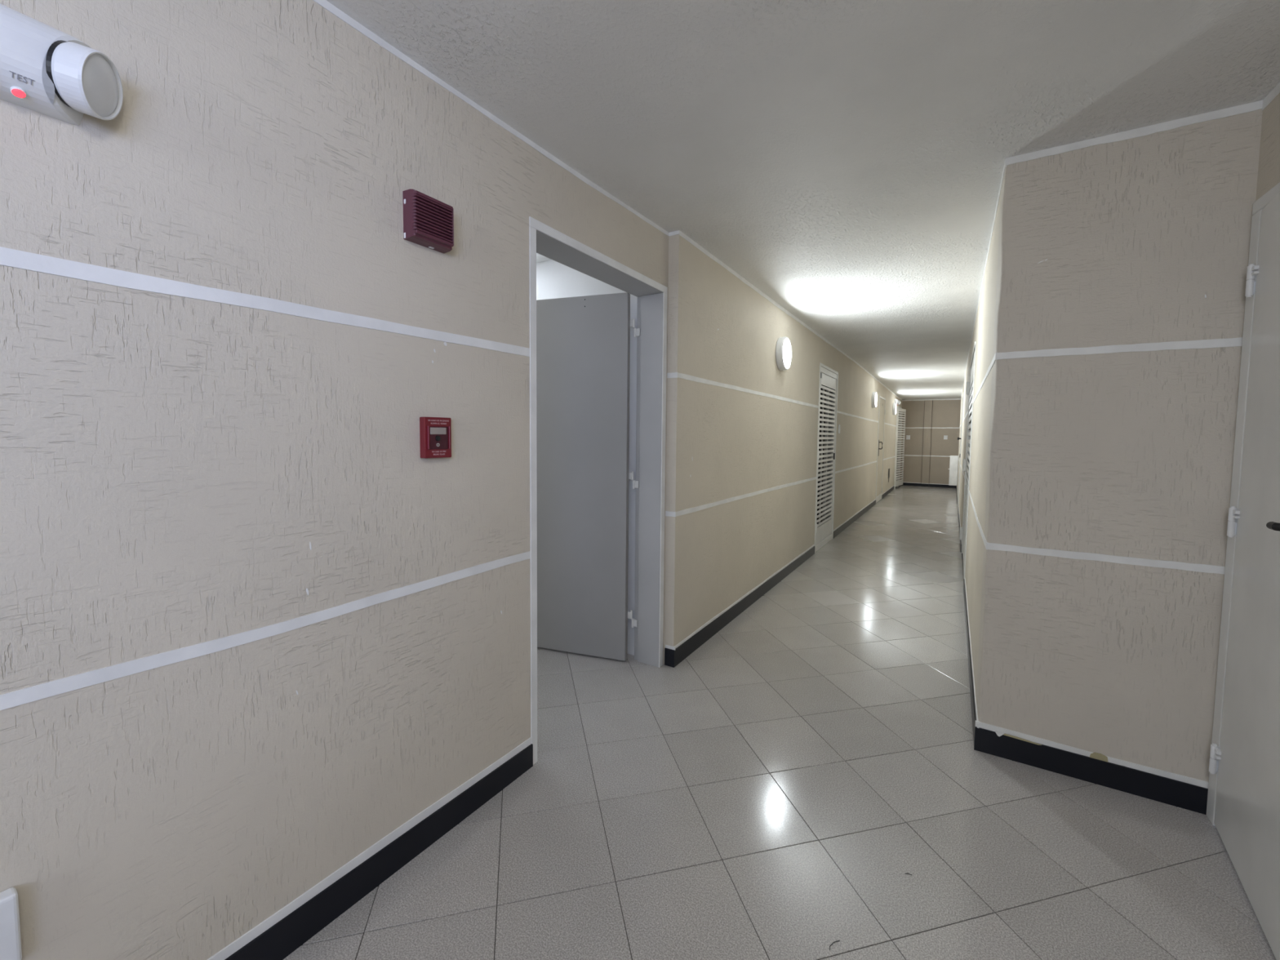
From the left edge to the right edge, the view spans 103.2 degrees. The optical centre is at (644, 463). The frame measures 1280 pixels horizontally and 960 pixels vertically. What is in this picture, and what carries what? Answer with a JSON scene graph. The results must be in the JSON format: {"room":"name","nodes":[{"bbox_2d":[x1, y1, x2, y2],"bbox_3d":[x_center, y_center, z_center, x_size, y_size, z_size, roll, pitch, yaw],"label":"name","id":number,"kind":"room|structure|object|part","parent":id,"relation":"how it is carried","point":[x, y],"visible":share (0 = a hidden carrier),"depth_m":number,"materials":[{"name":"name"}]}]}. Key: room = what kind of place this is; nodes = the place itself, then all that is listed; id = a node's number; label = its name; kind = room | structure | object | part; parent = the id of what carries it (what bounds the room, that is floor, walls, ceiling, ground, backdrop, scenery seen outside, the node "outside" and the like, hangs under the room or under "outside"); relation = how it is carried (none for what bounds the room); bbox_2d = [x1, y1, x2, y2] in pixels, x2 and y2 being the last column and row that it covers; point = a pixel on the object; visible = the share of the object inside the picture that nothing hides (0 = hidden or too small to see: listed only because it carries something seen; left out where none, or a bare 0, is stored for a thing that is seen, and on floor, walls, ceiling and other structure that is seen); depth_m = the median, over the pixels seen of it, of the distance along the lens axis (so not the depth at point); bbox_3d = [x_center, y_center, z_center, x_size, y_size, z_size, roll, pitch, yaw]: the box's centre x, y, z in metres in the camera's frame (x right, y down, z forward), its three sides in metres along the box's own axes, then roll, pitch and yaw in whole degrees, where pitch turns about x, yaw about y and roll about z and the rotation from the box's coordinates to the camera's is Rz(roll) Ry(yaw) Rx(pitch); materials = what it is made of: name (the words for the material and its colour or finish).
{"room":"building corridor","nodes":[
{"label":"building corridor","id":0,"kind":"room"},
{"bbox_2d":[0,0,668,959],"bbox_3d":[-1.466,0.047,0.424,0.165,2.550,5.778,3,4,32],"label":"wall","id":1,"kind":"structure","parent":0,"point":[250,634],"depth_m":1.16,"materials":[{"name":"beige paint"}]},
{"bbox_2d":[0,887,22,959],"bbox_3d":[-1.133,0.811,0.835,0.034,0.129,0.132,3,4,32],"label":"box","id":2,"kind":"object","parent":1,"relation":"attached to","point":[10,926],"visible":1,"depth_m":0.88,"materials":[{"name":"white plastic"}]},
{"bbox_2d":[0,4,123,125],"bbox_3d":[-1.071,-0.676,0.756,0.110,0.143,0.431,3,4,32],"label":"emergency light","id":3,"kind":"object","parent":1,"relation":"attached to","point":[45,69],"visible":1,"depth_m":0.85,"materials":[{"name":"white plastic"}]},
{"bbox_2d":[207,737,533,959],"bbox_3d":[-1.658,1.231,0.038,0.014,0.133,4.618,3,4,32],"label":"baseboard","id":4,"kind":"structure","parent":1,"relation":"attached to","point":[275,938],"depth_m":1.45,"materials":[{"name":"black tile"}]},
{"bbox_2d":[402,188,453,253],"bbox_3d":[-0.637,-0.718,1.506,0.058,0.136,0.136,3,4,32],"label":"fire alarm","id":5,"kind":"object","parent":1,"relation":"attached to","point":[428,221],"visible":1,"depth_m":1.48,"materials":[{"name":"red plastic"}]},
{"bbox_2d":[419,417,451,458],"bbox_3d":[-0.643,-0.080,1.567,0.032,0.125,0.095,3,4,32],"label":"button","id":6,"kind":"object","parent":1,"relation":"attached to","point":[435,433],"visible":1,"depth_m":1.55,"materials":[{"name":"red plastic"}]},
{"bbox_3d":[-0.654,-0.079,1.530,0.010,0.071,0.005,3,4,32],"label":"guide rail","id":7,"kind":"part","parent":6,"relation":"part of","materials":[{"name":"red plastic"}]},
{"bbox_3d":[-0.634,-0.100,1.558,0.003,0.021,0.056,3,4,32],"label":"label plate","id":8,"kind":"part","parent":6,"relation":"part of","materials":[{"name":"white plastic"}]},
{"bbox_3d":[-0.615,-0.082,1.593,0.010,0.071,0.005,3,4,32],"label":"guide rail","id":9,"kind":"part","parent":6,"relation":"part of","materials":[{"name":"red plastic"}]},
{"bbox_2d":[528,216,667,764],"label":"door","id":10,"kind":"structure","parent":1,"relation":"in","point":[580,346],"depth_m":2.90,"materials":[{"name":"grey metal"}]},
{"bbox_2d":[536,259,637,655],"bbox_3d":[-1.811,-0.073,2.448,2.550,2.550,2.968,3,4,32],"label":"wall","id":11,"kind":"structure","parent":0,"point":[554,279],"depth_m":3.01,"materials":[{"name":"white paint"}]},
{"bbox_2d":[283,484,1275,959],"bbox_3d":[1.910,1.044,6.050,5.400,0.121,19.000,3,4,32],"label":"floor","id":12,"kind":"structure","parent":0,"point":[772,792],"depth_m":1.69,"materials":[{"name":"tile"}]},
{"bbox_2d":[663,230,902,663],"bbox_3d":[3.542,-0.362,8.413,0.162,2.550,13.101,3,4,32],"label":"wall","id":13,"kind":"structure","parent":0,"point":[742,429],"depth_m":3.62,"materials":[{"name":"beige paint"}]},
{"bbox_2d":[664,644,675,667],"bbox_3d":[0.142,1.092,2.880,0.062,0.119,0.014,3,4,32],"label":"baseboard","id":14,"kind":"structure","parent":13,"relation":"attached to","point":[669,651],"depth_m":2.87,"materials":[{"name":"black tile"}]},
{"bbox_2d":[775,336,791,370],"bbox_3d":[1.186,-0.937,4.331,0.060,0.280,0.280,3,4,32],"label":"wall lamp","id":15,"kind":"object","parent":13,"relation":"attached to","point":[783,348],"visible":1,"depth_m":4.27,"materials":[{"name":"white plastic"}]},
{"bbox_2d":[782,338,789,367],"bbox_3d":[1.200,-0.937,4.322,0.008,0.244,0.244,3,4,32],"label":"diffuser","id":16,"kind":"object","parent":15,"relation":"attached to","point":[785,341],"depth_m":4.32,"materials":[{"name":"white plastic"}]},
{"bbox_2d":[674,485,894,666],"bbox_3d":[3.548,0.812,8.353,0.014,0.118,12.898,3,4,32],"label":"baseboard","id":17,"kind":"structure","parent":13,"relation":"attached to","point":[690,644],"depth_m":3.78,"materials":[{"name":"black tile"}]},
{"bbox_2d":[814,362,838,553],"bbox_3d":[1.905,-0.076,6.195,0.639,2.140,0.980,3,4,32],"label":"door","id":18,"kind":"structure","parent":13,"relation":"in","point":[828,377],"depth_m":6.12,"materials":[{"name":"white metal"}]},
{"bbox_2d":[871,391,877,408],"bbox_3d":[4.084,-1.133,9.031,0.060,0.280,0.280,3,4,32],"label":"wall lamp","id":19,"kind":"object","parent":13,"relation":"attached to","point":[874,397],"visible":1,"depth_m":8.95,"materials":[{"name":"white plastic"}]},
{"bbox_2d":[875,395,885,502],"bbox_3d":[4.718,-0.279,10.236,0.205,2.102,0.910,3,4,32],"label":"door","id":20,"kind":"structure","parent":13,"relation":"in","point":[882,411],"depth_m":10.20,"materials":[{"name":"white metal"}]},
{"bbox_3d":[4.737,0.699,10.274,0.005,0.118,0.830,3,4,32],"label":"kick plate","id":21,"kind":"part","parent":20,"relation":"part of","materials":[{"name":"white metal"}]},
{"bbox_3d":[4.623,-0.305,9.952,0.073,0.320,0.080,3,4,32],"label":"handle","id":22,"kind":"part","parent":20,"relation":"part of","materials":[{"name":"metal"}]},
{"bbox_2d":[892,403,896,414],"bbox_3d":[5.857,-1.281,11.904,0.060,0.280,0.280,3,4,32],"label":"wall lamp","id":23,"kind":"object","parent":13,"relation":"attached to","point":[894,407],"visible":1,"depth_m":11.81,"materials":[{"name":"white plastic"}]},
{"bbox_2d":[893,398,900,404],"bbox_3d":[6.082,-1.481,12.209,0.110,0.143,0.431,3,4,32],"label":"emergency light","id":24,"kind":"object","parent":13,"relation":"attached to","point":[897,402],"visible":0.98,"depth_m":12.07,"materials":[{"name":"white plastic"}]},
{"bbox_2d":[893,405,906,488],"bbox_3d":[6.330,-0.413,13.139,0.638,2.105,0.880,3,4,32],"label":"door","id":25,"kind":"structure","parent":13,"relation":"in","point":[900,411],"depth_m":12.95,"materials":[{"name":"white metal"}]},
{"bbox_3d":[6.450,-0.417,13.065,0.140,2.087,0.880,3,4,32],"label":"frame","id":26,"kind":"part","parent":25,"relation":"part of","materials":[{"name":"white metal"}]},
{"bbox_2d":[326,0,1279,399],"bbox_3d":[2.040,-1.478,6.075,5.600,0.306,19.400,3,4,32],"label":"ceiling","id":27,"kind":"structure","parent":0,"point":[845,159],"depth_m":1.66,"materials":[{"name":"white paint"}]},
{"bbox_2d":[899,398,960,484],"bbox_3d":[7.559,-0.614,13.494,3.144,2.550,0.224,3,4,32],"label":"wall","id":28,"kind":"structure","parent":0,"point":[926,459],"depth_m":13.40,"materials":[{"name":"paint"}]},
{"bbox_2d":[902,481,956,488],"bbox_3d":[7.494,0.568,13.475,1.344,0.097,0.036,3,4,32],"label":"baseboard","id":29,"kind":"structure","parent":28,"relation":"attached to","point":[904,483],"depth_m":13.45,"materials":[{"name":"black tile"}]},
{"bbox_2d":[956,158,1006,698],"bbox_3d":[4.867,-0.303,7.612,0.162,2.550,13.078,3,4,31],"label":"wall","id":30,"kind":"structure","parent":0,"point":[983,333],"depth_m":2.92,"materials":[{"name":"beige paint"}]},
{"bbox_2d":[948,455,959,485],"bbox_3d":[7.379,0.158,12.146,0.200,0.720,0.418,3,4,32],"label":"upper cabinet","id":31,"kind":"object","parent":30,"relation":"attached to","point":[953,464],"visible":0.96,"depth_m":11.96,"materials":[{"name":"white metal"}]},
{"bbox_2d":[957,392,964,506],"bbox_3d":[5.857,-0.216,9.342,0.202,2.102,0.990,3,4,32],"label":"door","id":32,"kind":"structure","parent":30,"relation":"in","point":[958,438],"depth_m":9.70,"materials":[{"name":"white metal"}]},
{"bbox_2d":[959,341,976,578],"bbox_3d":[3.424,0.014,4.904,0.585,2.140,1.670,3,4,32],"label":"door","id":33,"kind":"structure","parent":30,"relation":"in","point":[970,385],"depth_m":5.11,"materials":[{"name":"white metal"}]},
{"bbox_2d":[955,486,979,742],"bbox_3d":[4.731,0.865,7.633,0.014,0.119,12.887,3,4,31],"label":"baseboard","id":34,"kind":"structure","parent":30,"relation":"attached to","point":[972,691],"depth_m":2.80,"materials":[{"name":"black tile"}]},
{"bbox_2d":[976,100,1262,782],"bbox_3d":[1.818,-0.007,1.940,0.836,2.550,0.212,3,4,32],"label":"wall pillar","id":35,"kind":"structure","parent":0,"point":[1123,257],"depth_m":1.86,"materials":[{"name":"beige paint"}]},
{"bbox_2d":[973,720,1208,814],"bbox_3d":[1.681,1.158,1.957,0.686,0.124,0.016,3,4,32],"label":"baseboard","id":36,"kind":"structure","parent":35,"relation":"attached to","point":[1177,790],"depth_m":1.93,"materials":[{"name":"black plastic"}]},
{"bbox_2d":[1255,82,1279,200],"bbox_3d":[0.564,0.135,-0.753,0.162,2.550,5.899,3,4,32],"label":"wall","id":37,"kind":"structure","parent":0,"point":[1268,169],"depth_m":1.60,"materials":[{"name":"beige paint"}]},
{"bbox_2d":[1206,182,1279,959],"bbox_3d":[1.786,0.207,1.408,0.256,2.087,0.730,3,4,32],"label":"door","id":38,"kind":"structure","parent":37,"relation":"in","point":[1243,804],"depth_m":1.52,"materials":[{"name":"white metal"}]},
{"bbox_3d":[1.573,0.171,1.238,0.051,0.130,0.075,-2,4,-38],"label":"handle","id":39,"kind":"part","parent":38,"relation":"part of","materials":[{"name":"metal"}]}
]}

